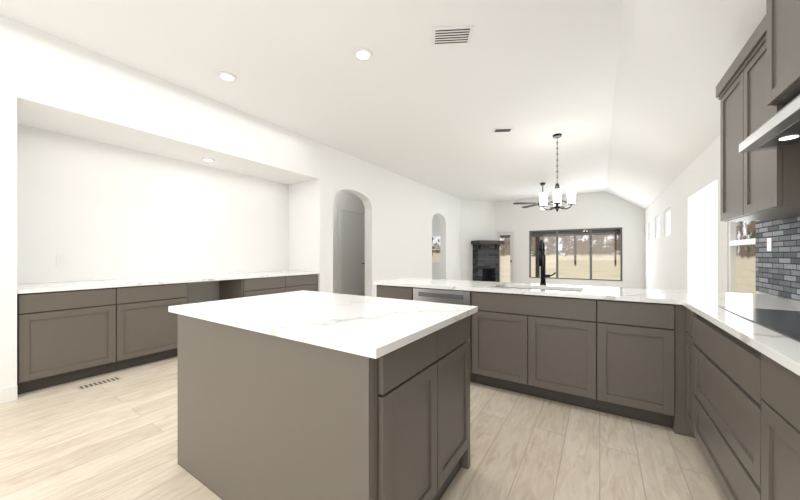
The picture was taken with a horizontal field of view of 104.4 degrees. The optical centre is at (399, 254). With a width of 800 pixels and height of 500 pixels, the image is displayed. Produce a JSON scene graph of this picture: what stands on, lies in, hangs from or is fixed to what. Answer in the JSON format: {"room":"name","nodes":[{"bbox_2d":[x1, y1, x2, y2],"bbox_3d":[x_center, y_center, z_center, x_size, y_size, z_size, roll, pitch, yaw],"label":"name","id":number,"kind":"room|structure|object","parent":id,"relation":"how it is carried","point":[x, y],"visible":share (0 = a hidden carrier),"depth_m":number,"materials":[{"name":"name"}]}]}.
{"room":"kitchen","nodes":[
{"label":"kitchen","id":0,"kind":"room"},
{"bbox_2d":[0,15,460,388],"bbox_3d":[-1.305,-0.380,6.790,1.250,3.200,13.600,0,0,33],"label":"wall","id":1,"kind":"structure","parent":0,"point":[107,172],"depth_m":3.96,"materials":[{"name":"white paint"}]},
{"bbox_2d":[0,385,16,403],"bbox_3d":[-3.794,1.160,1.761,0.015,0.120,2.050,0,0,33],"label":"baseboard","id":2,"kind":"structure","parent":1,"relation":"attached to","point":[7,394],"depth_m":2.57,"materials":[{"name":"white"}]},
{"bbox_2d":[0,0,622,201],"bbox_3d":[-0.320,-2.040,6.749,8.150,0.120,15.000,0,0,33],"label":"ceiling","id":3,"kind":"structure","parent":0,"point":[407,100],"depth_m":3.33,"materials":[{"name":"white paint"}]},
{"bbox_2d":[202,158,214,161],"bbox_3d":[-2.692,-1.333,4.352,0.159,0.013,0.159,0,0,27],"label":"recessed light","id":4,"kind":"object","parent":3,"relation":"in","point":[204,159],"depth_m":4.34,"materials":[{"name":"white"}]},
{"bbox_2d":[217,71,236,81],"bbox_3d":[-1.914,-1.973,3.435,0.189,0.013,0.189,0,0,24],"label":"recessed light","id":5,"kind":"object","parent":3,"relation":"in","point":[226,76],"depth_m":3.42,"materials":[{"name":"white"}]},
{"bbox_2d":[353,48,372,60],"bbox_3d":[-0.364,-1.973,3.054,0.189,0.013,0.189,0,0,-6],"label":"recessed light","id":6,"kind":"object","parent":3,"relation":"in","point":[363,54],"depth_m":3.04,"materials":[{"name":"white"}]},
{"bbox_2d":[431,25,473,45],"bbox_3d":[0.467,-1.973,2.793,0.365,0.013,0.228,0,0,3],"label":"ceiling vent","id":7,"kind":"object","parent":3,"relation":"in","point":[451,35],"depth_m":2.78,"materials":[{"name":"white metal"}]},
{"bbox_2d":[492,128,513,132],"bbox_3d":[1.624,-1.973,4.902,0.303,0.013,0.157,0,0,3],"label":"ceiling vent","id":8,"kind":"object","parent":3,"relation":"in","point":[495,130],"depth_m":4.90,"materials":[{"name":"white metal"}]},
{"bbox_2d":[513,182,576,209],"bbox_3d":[3.973,-1.615,8.486,1.512,0.730,1.558,0,0,33],"label":"ceiling fan","id":9,"kind":"object","parent":3,"relation":"hanging from","point":[538,204],"visible":0.62,"depth_m":8.53,"materials":[{"name":"brown metal"}]},
{"bbox_2d":[539,133,575,211],"bbox_3d":[2.592,-1.345,5.111,0.426,1.270,0.426,0,0,-18],"label":"pendant chandelier","id":10,"kind":"object","parent":3,"relation":"hanging from","point":[557,197],"visible":1,"depth_m":5.05,"materials":[{"name":"white glass"}]},
{"bbox_2d":[333,191,364,292],"bbox_3d":[-1.546,-0.380,7.569,0.200,3.200,2.750,0,0,33],"label":"wall","id":11,"kind":"structure","parent":0,"point":[345,198],"depth_m":7.44,"materials":[{"name":"white paint"}]},
{"bbox_2d":[338,205,364,295],"bbox_3d":[-1.167,0.010,7.878,0.099,2.420,1.060,0,0,33],"label":"hall door","id":12,"kind":"structure","parent":11,"relation":"in","point":[351,250],"depth_m":7.83,"materials":[{"name":"white wood"}]},
{"bbox_2d":[0,356,726,499],"bbox_3d":[0.878,1.270,5.977,11.000,0.100,15.000,0,0,33],"label":"floor","id":13,"kind":"structure","parent":0,"point":[116,440],"depth_m":1.94,"materials":[{"name":"beige wood"}]},
{"bbox_2d":[76,376,121,390],"bbox_3d":[-2.850,1.216,2.943,0.120,0.006,0.300,0,0,33],"label":"floor vent","id":14,"kind":"object","parent":13,"relation":"in","point":[95,384],"visible":1,"depth_m":2.93,"materials":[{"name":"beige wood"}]},
{"bbox_2d":[17,271,318,394],"bbox_3d":[-2.693,0.760,4.282,0.826,0.920,3.372,0,0,33],"label":"base cabinet","id":15,"kind":"object","parent":13,"relation":"on","point":[67,332],"visible":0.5,"depth_m":3.14,"materials":[{"name":"paint"}]},
{"bbox_2d":[178,314,469,499],"bbox_3d":[-0.446,0.778,1.803,1.444,0.885,0.912,0,0,33],"label":"kitchen island","id":16,"kind":"object","parent":13,"relation":"on","point":[304,395],"depth_m":1.33,"materials":[{"name":"paint"}]},
{"bbox_2d":[168,290,477,357],"bbox_3d":[-0.450,0.316,1.813,1.520,0.032,0.980,0,0,33],"label":"island countertop","id":17,"kind":"structure","parent":16,"relation":"on","point":[362,326],"depth_m":1.49,"materials":[{"name":"white stone"}]},
{"bbox_2d":[373,282,412,299],"bbox_3d":[0.099,0.778,3.618,0.487,0.885,0.650,0,0,33],"label":"base cabinet","id":18,"kind":"object","parent":13,"relation":"on","point":[394,292],"depth_m":3.35,"materials":[{"name":"paint"}]},
{"bbox_2d":[413,286,476,382],"bbox_3d":[0.567,0.778,3.317,0.764,0.885,0.650,0,0,33],"label":"dishwasher","id":19,"kind":"object","parent":13,"relation":"on","point":[438,294],"depth_m":2.95,"materials":[{"name":"paint"}]},
{"bbox_2d":[471,240,503,281],"bbox_3d":[3.146,0.355,11.057,1.040,1.730,0.600,0,0,-20],"label":"fireplace","id":20,"kind":"object","parent":13,"relation":"on","point":[485,260],"visible":0.67,"depth_m":11.01,"materials":[{"name":"brick"}]},
{"bbox_2d":[477,286,608,412],"bbox_3d":[1.271,0.778,2.863,1.049,0.885,0.650,0,0,33],"label":"base cabinet","id":21,"kind":"object","parent":13,"relation":"on","point":[554,347],"depth_m":2.55,"materials":[{"name":"paint"}]},
{"bbox_2d":[381,278,799,305],"bbox_3d":[1.255,0.316,2.915,3.232,0.032,0.740,0,0,33],"label":"countertop","id":22,"kind":"structure","parent":21,"relation":"on","point":[577,291],"depth_m":2.48,"materials":[{"name":"white stone"}]},
{"bbox_2d":[538,239,555,284],"bbox_3d":[1.439,0.071,3.039,0.152,0.456,0.196,0,0,33],"label":"faucet","id":23,"kind":"object","parent":22,"relation":"on","point":[542,260],"visible":1,"depth_m":3.10,"materials":[{"name":"black metal"}]},
{"bbox_2d":[609,298,680,434],"bbox_3d":[1.852,0.778,2.488,0.582,0.885,0.650,0,0,33],"label":"base cabinet","id":24,"kind":"object","parent":13,"relation":"on","point":[645,337],"depth_m":2.20,"materials":[{"name":"paint"}]},
{"bbox_2d":[681,306,688,436],"bbox_3d":[2.114,0.778,1.811,0.632,0.885,0.225,0,0,33],"label":"base cabinet","id":25,"kind":"object","parent":13,"relation":"on","point":[684,313],"depth_m":2.09,"materials":[{"name":"paint"}]},
{"bbox_2d":[689,310,752,499],"bbox_3d":[1.800,0.778,1.323,0.632,0.885,1.059,0,0,33],"label":"base cabinet","id":26,"kind":"object","parent":13,"relation":"on","point":[716,375],"depth_m":1.45,"materials":[{"name":"paint"}]},
{"bbox_2d":[681,298,799,377],"bbox_3d":[1.584,0.316,1.025,0.632,0.032,2.080,0,0,33],"label":"countertop","id":27,"kind":"structure","parent":26,"relation":"on","point":[779,349],"depth_m":1.23,"materials":[{"name":"white stone"}]},
{"bbox_2d":[721,306,799,341],"bbox_3d":[1.801,0.297,1.290,0.480,0.006,0.880,0,0,33],"label":"cooktop","id":28,"kind":"object","parent":27,"relation":"in","point":[787,322],"depth_m":1.46,"materials":[{"name":"black glass"}]},
{"bbox_2d":[753,350,799,499],"bbox_3d":[1.297,0.778,0.544,0.632,0.885,0.920,0,0,33],"label":"base cabinet","id":29,"kind":"object","parent":13,"relation":"on","point":[776,392],"depth_m":1.02,"materials":[{"name":"paint"}]},
{"bbox_2d":[432,215,439,278],"bbox_3d":[0.495,-0.380,11.429,2.850,3.200,0.150,0,0,33],"label":"wall","id":30,"kind":"structure","parent":0,"point":[435,231],"depth_m":10.85,"materials":[{"name":"white paint"}]},
{"bbox_2d":[432,236,439,261],"bbox_3d":[1.380,-0.180,10.974,0.830,1.200,0.004,0,0,33],"label":"exterior room view","id":31,"kind":"object","parent":30,"relation":"attached to","point":[435,245],"visible":0.14,"depth_m":11.04,"materials":[{"name":"beige"}]},
{"bbox_2d":[461,199,494,280],"bbox_3d":[2.820,-0.380,11.371,1.448,3.200,0.200,0,0,-20],"label":"wall","id":32,"kind":"structure","parent":0,"point":[477,220],"depth_m":11.19,"materials":[{"name":"white paint"}]},
{"bbox_2d":[495,192,644,288],"bbox_3d":[5.064,-0.380,10.655,5.670,3.200,0.200,0,0,33],"label":"wall","id":33,"kind":"structure","parent":0,"point":[597,210],"depth_m":10.01,"materials":[{"name":"white paint"}]},
{"bbox_2d":[497,232,512,282],"bbox_3d":[3.856,0.190,11.374,0.596,2.056,0.100,0,0,33],"label":"window","id":34,"kind":"structure","parent":33,"relation":"in","point":[511,250],"depth_m":11.26,"materials":[{"name":"white"}]},
{"bbox_2d":[529,227,621,281],"bbox_3d":[5.685,-0.015,10.215,2.666,1.666,0.128,0,0,33],"label":"window","id":35,"kind":"structure","parent":33,"relation":"in","point":[591,252],"depth_m":10.12,"materials":[{"name":"grey"}]},
{"bbox_2d":[606,0,765,209],"bbox_3d":[3.652,-1.604,4.190,1.300,0.991,15.000,0,0,33],"label":"ceiling","id":36,"kind":"structure","parent":0,"point":[675,59],"depth_m":3.08,"materials":[{"name":"white paint"}]},
{"bbox_2d":[706,191,716,291],"bbox_3d":[4.429,0.105,3.808,0.680,2.230,1.700,0,0,33],"label":"wall","id":37,"kind":"structure","parent":0,"point":[711,242],"depth_m":4.55,"materials":[{"name":"white paint"}]},
{"bbox_2d":[645,136,798,300],"bbox_3d":[3.734,-0.065,3.542,0.200,2.570,13.600,0,0,33],"label":"wall","id":38,"kind":"structure","parent":0,"point":[675,259],"depth_m":4.68,"materials":[{"name":"white paint"}]},
{"bbox_2d":[656,215,659,238],"bbox_3d":[6.009,-0.645,7.192,0.040,0.526,0.696,0,0,33],"label":"window","id":39,"kind":"structure","parent":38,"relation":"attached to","point":[657,217],"depth_m":7.45,"materials":[{"name":"white"}]},
{"bbox_2d":[665,208,669,235],"bbox_3d":[5.332,-0.645,6.141,0.040,0.526,0.696,0,0,33],"label":"window","id":40,"kind":"structure","parent":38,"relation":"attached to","point":[666,222],"depth_m":6.41,"materials":[{"name":"white"}]},
{"bbox_2d":[729,221,757,293],"bbox_3d":[3.247,-0.120,2.910,0.045,1.476,0.746,0,0,33],"label":"kitchen window","id":41,"kind":"structure","parent":38,"relation":"in","point":[733,242],"depth_m":3.18,"materials":[{"name":"white"}]},
{"bbox_2d":[736,221,756,293],"bbox_3d":[3.271,-0.120,2.894,0.004,1.474,0.744,0,0,33],"label":"exterior kitchen view","id":42,"kind":"object","parent":41,"relation":"attached to","point":[745,268],"depth_m":2.97,"materials":[{"name":"beige"}]},
{"bbox_2d":[716,28,799,221],"bbox_3d":[2.328,-0.767,1.891,0.324,1.035,0.898,0,0,33],"label":"upper cabinet","id":43,"kind":"object","parent":38,"relation":"attached to","point":[758,86],"depth_m":1.92,"materials":[{"name":"paint"}]},
{"bbox_2d":[756,217,799,300],"bbox_3d":[1.690,-0.120,0.576,0.021,0.839,4.800,0,0,33],"label":"tile backsplash","id":44,"kind":"structure","parent":38,"relation":"attached to","point":[778,270],"depth_m":2.25,"materials":[{"name":"tile"}]},
{"bbox_2d":[767,238,771,250],"bbox_3d":[2.835,-0.080,2.378,0.006,0.100,0.070,0,0,33],"label":"outlet","id":45,"kind":"object","parent":44,"relation":"attached to","point":[769,244],"visible":0.86,"depth_m":2.37,"materials":[{"name":"white plastic"}]},
{"bbox_2d":[760,0,799,111],"bbox_3d":[1.836,-1.139,1.165,0.364,0.734,0.848,0,0,33],"label":"upper cabinet","id":46,"kind":"object","parent":38,"relation":"attached to","point":[780,26],"depth_m":1.52,"materials":[{"name":"paint"}]},
{"bbox_2d":[739,94,799,152],"bbox_3d":[1.794,-0.656,1.192,0.464,0.224,0.840,0,0,33],"label":"range hood","id":47,"kind":"object","parent":46,"relation":"attached to","point":[780,128],"visible":1,"depth_m":1.42,"materials":[{"name":"silver metal"}]},
{"label":"outside","id":48,"kind":"structure","parent":0,"visible":0},
{"bbox_2d":[500,229,619,276],"bbox_3d":[5.891,0.095,11.818,6.100,2.250,2.550,0,0,33],"label":"porch roof","id":49,"kind":"structure","parent":48,"point":[567,233],"depth_m":11.79,"materials":[{"name":"grey wood"}]},
{"bbox_2d":[500,234,619,281],"bbox_3d":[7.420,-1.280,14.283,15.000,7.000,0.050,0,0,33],"label":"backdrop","id":50,"kind":"structure","parent":48,"point":[603,257],"depth_m":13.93,"materials":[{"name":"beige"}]},
{"bbox_2d":[651,211,669,238],"bbox_3d":[6.018,-0.645,7.156,0.004,0.524,3.144,0,0,33],"label":"sky","id":51,"kind":"structure","parent":48,"point":[659,225],"depth_m":7.29,"materials":[{"name":"white"}]}
]}

